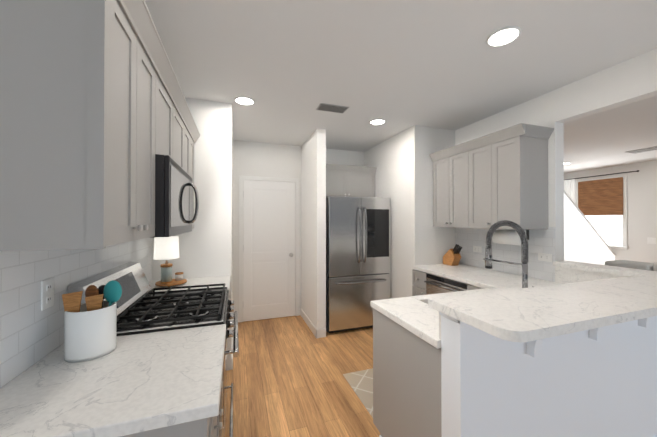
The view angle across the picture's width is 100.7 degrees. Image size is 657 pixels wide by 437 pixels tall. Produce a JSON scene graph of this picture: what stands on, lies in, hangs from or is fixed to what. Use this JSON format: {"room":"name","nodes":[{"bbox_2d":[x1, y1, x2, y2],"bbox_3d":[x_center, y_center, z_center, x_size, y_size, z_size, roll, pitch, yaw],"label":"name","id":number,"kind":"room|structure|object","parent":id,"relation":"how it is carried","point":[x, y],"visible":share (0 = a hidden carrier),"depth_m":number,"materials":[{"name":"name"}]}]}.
{"room":"kitchen","nodes":[
{"label":"kitchen","id":0,"kind":"room"},
{"bbox_2d":[225,315,379,436],"bbox_3d":[2.478,1.523,3.312,8.510,0.100,9.320,0,0,-19],"label":"floor","id":1,"kind":"structure","parent":0,"point":[285,377],"depth_m":2.45,"materials":[{"name":"brown wood"}]},
{"bbox_2d":[67,261,238,436],"bbox_3d":[-0.938,0.882,1.681,0.723,1.160,0.760,0,0,-19],"label":"gas range","id":2,"kind":"object","parent":1,"relation":"on","point":[142,307],"visible":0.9,"depth_m":1.57,"materials":[{"name":"silver metal"}]},
{"bbox_2d":[121,409,220,436],"bbox_3d":[-0.762,1.021,1.001,0.637,0.874,0.630,0,0,-19],"label":"base cabinet","id":3,"kind":"object","parent":1,"relation":"on","point":[209,427],"depth_m":0.79,"materials":[{"name":"grey wood"}]},
{"bbox_2d":[0,276,230,436],"bbox_3d":[-0.953,0.567,1.614,0.670,0.038,1.948,0,0,-19],"label":"countertop","id":4,"kind":"structure","parent":3,"relation":"on","point":[134,384],"depth_m":0.88,"materials":[{"name":"stone"}]},
{"bbox_2d":[62,280,121,362],"bbox_3d":[-0.958,0.404,1.108,0.169,0.280,0.160,0,0,-19],"label":"utensil crock","id":5,"kind":"object","parent":4,"relation":"on","point":[90,328],"visible":1,"depth_m":1.06,"materials":[{"name":"white ceramic"}]},
{"bbox_2d":[153,236,186,286],"bbox_3d":[-1.316,0.351,2.276,0.237,0.400,0.237,0,0,-19],"label":"table lamp","id":6,"kind":"object","parent":4,"relation":"on","point":[166,248],"visible":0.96,"depth_m":2.20,"materials":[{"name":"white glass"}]},
{"bbox_2d":[175,272,182,280],"bbox_3d":[-1.282,0.496,2.339,0.063,0.062,0.064,0,0,-19],"label":"jar","id":7,"kind":"object","parent":6,"relation":"on","point":[178,275],"depth_m":2.32,"materials":[{"name":"white ceramic"}]},
{"bbox_2d":[343,368,372,417],"bbox_3d":[0.699,1.463,2.410,0.980,0.008,0.640,0,0,-19],"label":"rug","id":8,"kind":"object","parent":1,"relation":"on","point":[360,383],"visible":0.25,"depth_m":2.38,"materials":[{"name":"beige fabric"}]},
{"bbox_2d":[326,196,390,332],"bbox_3d":[0.310,0.598,3.916,0.888,1.760,0.889,0,0,-19],"label":"refrigerator","id":9,"kind":"object","parent":1,"relation":"on","point":[358,254],"visible":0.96,"depth_m":3.53,"materials":[{"name":"grey metal"}]},
{"bbox_2d":[373,308,505,436],"bbox_3d":[0.572,1.024,1.577,0.359,0.874,0.640,0,0,-19],"label":"base cabinet","id":10,"kind":"object","parent":1,"relation":"on","point":[420,390],"depth_m":1.25,"materials":[{"name":"white wood"}]},
{"bbox_2d":[370,297,485,347],"bbox_3d":[1.224,0.568,1.805,1.779,0.038,0.640,0,0,-19],"label":"countertop","id":11,"kind":"structure","parent":10,"relation":"on","point":[421,321],"depth_m":1.51,"materials":[{"name":"white stone"}]},
{"bbox_2d":[406,261,656,343],"bbox_3d":[1.459,0.384,1.670,2.185,0.035,0.976,0,0,-19],"label":"countertop","id":12,"kind":"structure","parent":10,"relation":"on","point":[583,297],"depth_m":1.23,"materials":[{"name":"white stone"}]},
{"bbox_2d":[443,244,461,265],"bbox_3d":[1.484,0.428,3.246,0.100,0.260,0.228,0,0,-19],"label":"knife block","id":13,"kind":"object","parent":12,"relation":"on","point":[451,257],"visible":1,"depth_m":3.20,"materials":[{"name":"brown wood"}]},
{"bbox_2d":[424,273,468,294],"bbox_3d":[1.416,1.034,2.811,0.636,0.872,0.560,0,0,-19],"label":"dishwasher","id":14,"kind":"object","parent":1,"relation":"on","point":[435,284],"visible":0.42,"depth_m":2.76,"materials":[{"name":"grey metal"}]},
{"bbox_2d":[412,269,483,295],"bbox_3d":[1.463,1.033,2.805,0.677,0.874,1.105,0,0,-19],"label":"base cabinet","id":15,"kind":"object","parent":1,"relation":"on","point":[418,283],"visible":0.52,"depth_m":3.10,"materials":[{"name":"grey wood"}]},
{"bbox_2d":[605,260,656,270],"bbox_3d":[3.921,0.954,2.582,1.012,1.030,2.300,0,0,-19],"label":"sofa","id":16,"kind":"object","parent":1,"relation":"on","point":[637,265],"visible":0.06,"depth_m":2.95,"materials":[{"name":"grey fabric"}]},
{"bbox_2d":[144,0,656,172],"bbox_3d":[2.478,-1.167,3.330,8.510,0.100,9.320,0,0,-19],"label":"ceiling","id":17,"kind":"structure","parent":0,"point":[288,67],"depth_m":1.95,"materials":[{"name":"white paint"}]},
{"bbox_2d":[234,96,254,105],"bbox_3d":[-0.796,-1.118,2.588,0.185,0.014,0.185,0,0,-28],"label":"recessed light","id":18,"kind":"object","parent":17,"relation":"in","point":[243,100],"depth_m":2.57,"materials":[{"name":"white glass"}]},
{"bbox_2d":[316,103,348,112],"bbox_3d":[0.038,-1.115,2.762,0.300,0.009,0.160,0,0,-19],"label":"ceiling vent","id":19,"kind":"object","parent":17,"relation":"in","point":[331,108],"depth_m":2.75,"materials":[{"name":"grey metal"}]},
{"bbox_2d":[369,119,385,124],"bbox_3d":[0.565,-1.114,3.143,0.185,0.014,0.185,0,0,-25],"label":"recessed light","id":20,"kind":"object","parent":17,"relation":"in","point":[375,121],"depth_m":3.13,"materials":[{"name":"white"}]},
{"bbox_2d":[486,26,521,46],"bbox_3d":[1.082,-1.124,1.686,0.185,0.014,0.185,0,0,-28],"label":"recessed light","id":21,"kind":"object","parent":17,"relation":"in","point":[503,36],"depth_m":1.68,"materials":[{"name":"white glass"}]},
{"bbox_2d":[626,146,656,152],"bbox_3d":[5.136,-1.105,4.320,0.280,0.009,0.520,0,0,-19],"label":"ceiling vent","id":22,"kind":"object","parent":17,"relation":"in","point":[650,148],"depth_m":4.41,"materials":[{"name":"grey metal"}]},
{"bbox_2d":[151,48,656,370],"bbox_3d":[2.478,0.178,3.321,8.510,2.590,9.320,0,0,-19],"label":"wall","id":23,"kind":"structure","parent":0,"point":[402,162],"depth_m":3.32,"materials":[{"name":"white paint"}]},
{"bbox_2d":[0,238,151,387],"bbox_3d":[-1.268,0.390,1.508,0.008,0.642,1.948,0,0,-19],"label":"tile backsplash","id":24,"kind":"structure","parent":23,"relation":"attached to","point":[31,333],"depth_m":1.04,"materials":[{"name":"white tile"}]},
{"bbox_2d":[41,278,53,310],"bbox_3d":[-1.114,0.298,1.081,0.009,0.115,0.070,0,0,-19],"label":"electrical outlet plate","id":25,"kind":"object","parent":24,"relation":"attached to","point":[47,293],"visible":1,"depth_m":1.06,"materials":[{"name":"white plastic"}]},
{"bbox_2d":[0,0,159,250],"bbox_3d":[-0.913,-0.355,1.004,0.349,0.883,0.549,0,0,-19],"label":"upper cabinet","id":26,"kind":"object","parent":23,"relation":"attached to","point":[96,116],"depth_m":0.78,"materials":[{"name":"grey wood"}]},
{"bbox_2d":[160,60,179,161],"bbox_3d":[-1.074,-0.554,1.474,0.347,0.480,0.442,0,0,-19],"label":"upper cabinet","id":27,"kind":"object","parent":23,"relation":"attached to","point":[169,98],"depth_m":1.57,"materials":[{"name":"grey wood"}]},
{"bbox_2d":[149,154,198,237],"bbox_3d":[-1.067,-0.108,1.643,0.470,0.404,0.756,0,0,-19],"label":"over-the-range microwave","id":28,"kind":"object","parent":27,"relation":"attached to","point":[174,185],"visible":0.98,"depth_m":1.40,"materials":[{"name":"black metal"}]},
{"bbox_2d":[176,104,187,173],"bbox_3d":[-1.178,-0.551,1.779,0.347,0.480,0.441,0,0,-19],"label":"upper cabinet","id":29,"kind":"object","parent":23,"relation":"attached to","point":[182,144],"depth_m":1.99,"materials":[{"name":"grey wood"}]},
{"bbox_2d":[188,120,195,228],"bbox_3d":[-1.334,-0.347,2.238,0.347,0.883,0.531,0,0,-19],"label":"upper cabinet","id":30,"kind":"object","parent":23,"relation":"attached to","point":[191,131],"depth_m":2.39,"materials":[{"name":"grey wood"}]},
{"bbox_2d":[231,319,233,368],"bbox_3d":[-1.136,1.418,3.255,0.030,0.110,1.278,0,0,-19],"label":"baseboard","id":31,"kind":"structure","parent":23,"relation":"attached to","point":[233,319],"depth_m":2.67,"materials":[{"name":"white"}]},
{"bbox_2d":[239,176,299,321],"bbox_3d":[-0.849,0.433,3.983,0.880,2.090,0.093,0,0,-19],"label":"pantry door","id":32,"kind":"structure","parent":23,"relation":"in","point":[269,231],"depth_m":4.00,"materials":[{"name":"white wood"}]},
{"bbox_2d":[299,308,317,337],"bbox_3d":[-0.293,1.421,3.755,0.030,0.110,0.874,0,0,-19],"label":"baseboard","id":33,"kind":"structure","parent":23,"relation":"attached to","point":[315,331],"depth_m":3.68,"materials":[{"name":"white wood"}]},
{"bbox_2d":[326,164,376,197],"bbox_3d":[0.212,-0.543,4.172,0.950,0.465,0.433,0,0,-19],"label":"upper cabinet","id":34,"kind":"object","parent":23,"relation":"attached to","point":[350,180],"visible":0.62,"depth_m":4.02,"materials":[{"name":"grey wood"}]},
{"bbox_2d":[438,312,481,339],"bbox_3d":[1.335,0.474,1.511,1.759,0.146,0.015,0,0,-19],"label":"backsplash","id":35,"kind":"structure","parent":23,"relation":"attached to","point":[448,329],"depth_m":1.16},
{"bbox_2d":[429,123,553,229],"bbox_3d":[1.600,-0.343,2.846,0.398,0.883,1.132,0,0,-19],"label":"upper cabinet","id":36,"kind":"object","parent":23,"relation":"attached to","point":[488,181],"visible":0.98,"depth_m":2.53,"materials":[{"name":"grey wood"}]},
{"bbox_2d":[492,230,528,244],"bbox_3d":[1.718,0.172,2.592,0.132,0.149,0.360,0,0,-19],"label":"paper towel holder","id":37,"kind":"object","parent":36,"relation":"attached to","point":[506,237],"visible":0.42,"depth_m":2.55,"materials":[{"name":"white paper"}]},
{"bbox_2d":[455,227,554,281],"bbox_3d":[1.786,0.317,2.904,0.008,0.478,1.136,0,0,-19],"label":"tile backsplash","id":38,"kind":"structure","parent":23,"relation":"attached to","point":[539,241],"depth_m":2.74,"materials":[{"name":"white tile"}]},
{"bbox_2d":[473,246,481,252],"bbox_3d":[1.704,0.352,3.119,0.009,0.070,0.115,0,0,-19],"label":"electrical outlet plate","id":39,"kind":"object","parent":38,"relation":"attached to","point":[475,248],"depth_m":3.11,"materials":[{"name":"white plastic"}]},
{"bbox_2d":[538,253,551,261],"bbox_3d":[1.936,0.348,2.438,0.009,0.070,0.115,0,0,-19],"label":"electrical outlet plate","id":40,"kind":"object","parent":38,"relation":"attached to","point":[544,257],"depth_m":2.44,"materials":[{"name":"white plastic"}]},
{"bbox_2d":[564,170,638,249],"bbox_3d":[5.870,0.248,6.020,0.106,2.388,1.457,0,0,-19],"label":"living room window","id":41,"kind":"structure","parent":23,"relation":"in","point":[601,203],"depth_m":5.84,"materials":[{"name":"white"}]},
{"bbox_2d":[647,237,655,243],"bbox_3d":[6.194,0.426,5.219,0.008,0.120,0.115,0,0,-19],"label":"switch plate","id":42,"kind":"object","parent":23,"relation":"attached to","point":[651,240],"visible":1,"depth_m":5.21,"materials":[{"name":"white plastic"}]},
{"bbox_2d":[564,190,615,264],"bbox_3d":[4.924,0.201,5.411,2.309,2.573,0.130,0,0,-19],"label":"wall","id":43,"kind":"structure","parent":0,"point":[584,241],"depth_m":5.38,"materials":[{"name":"white paint"}]}
]}

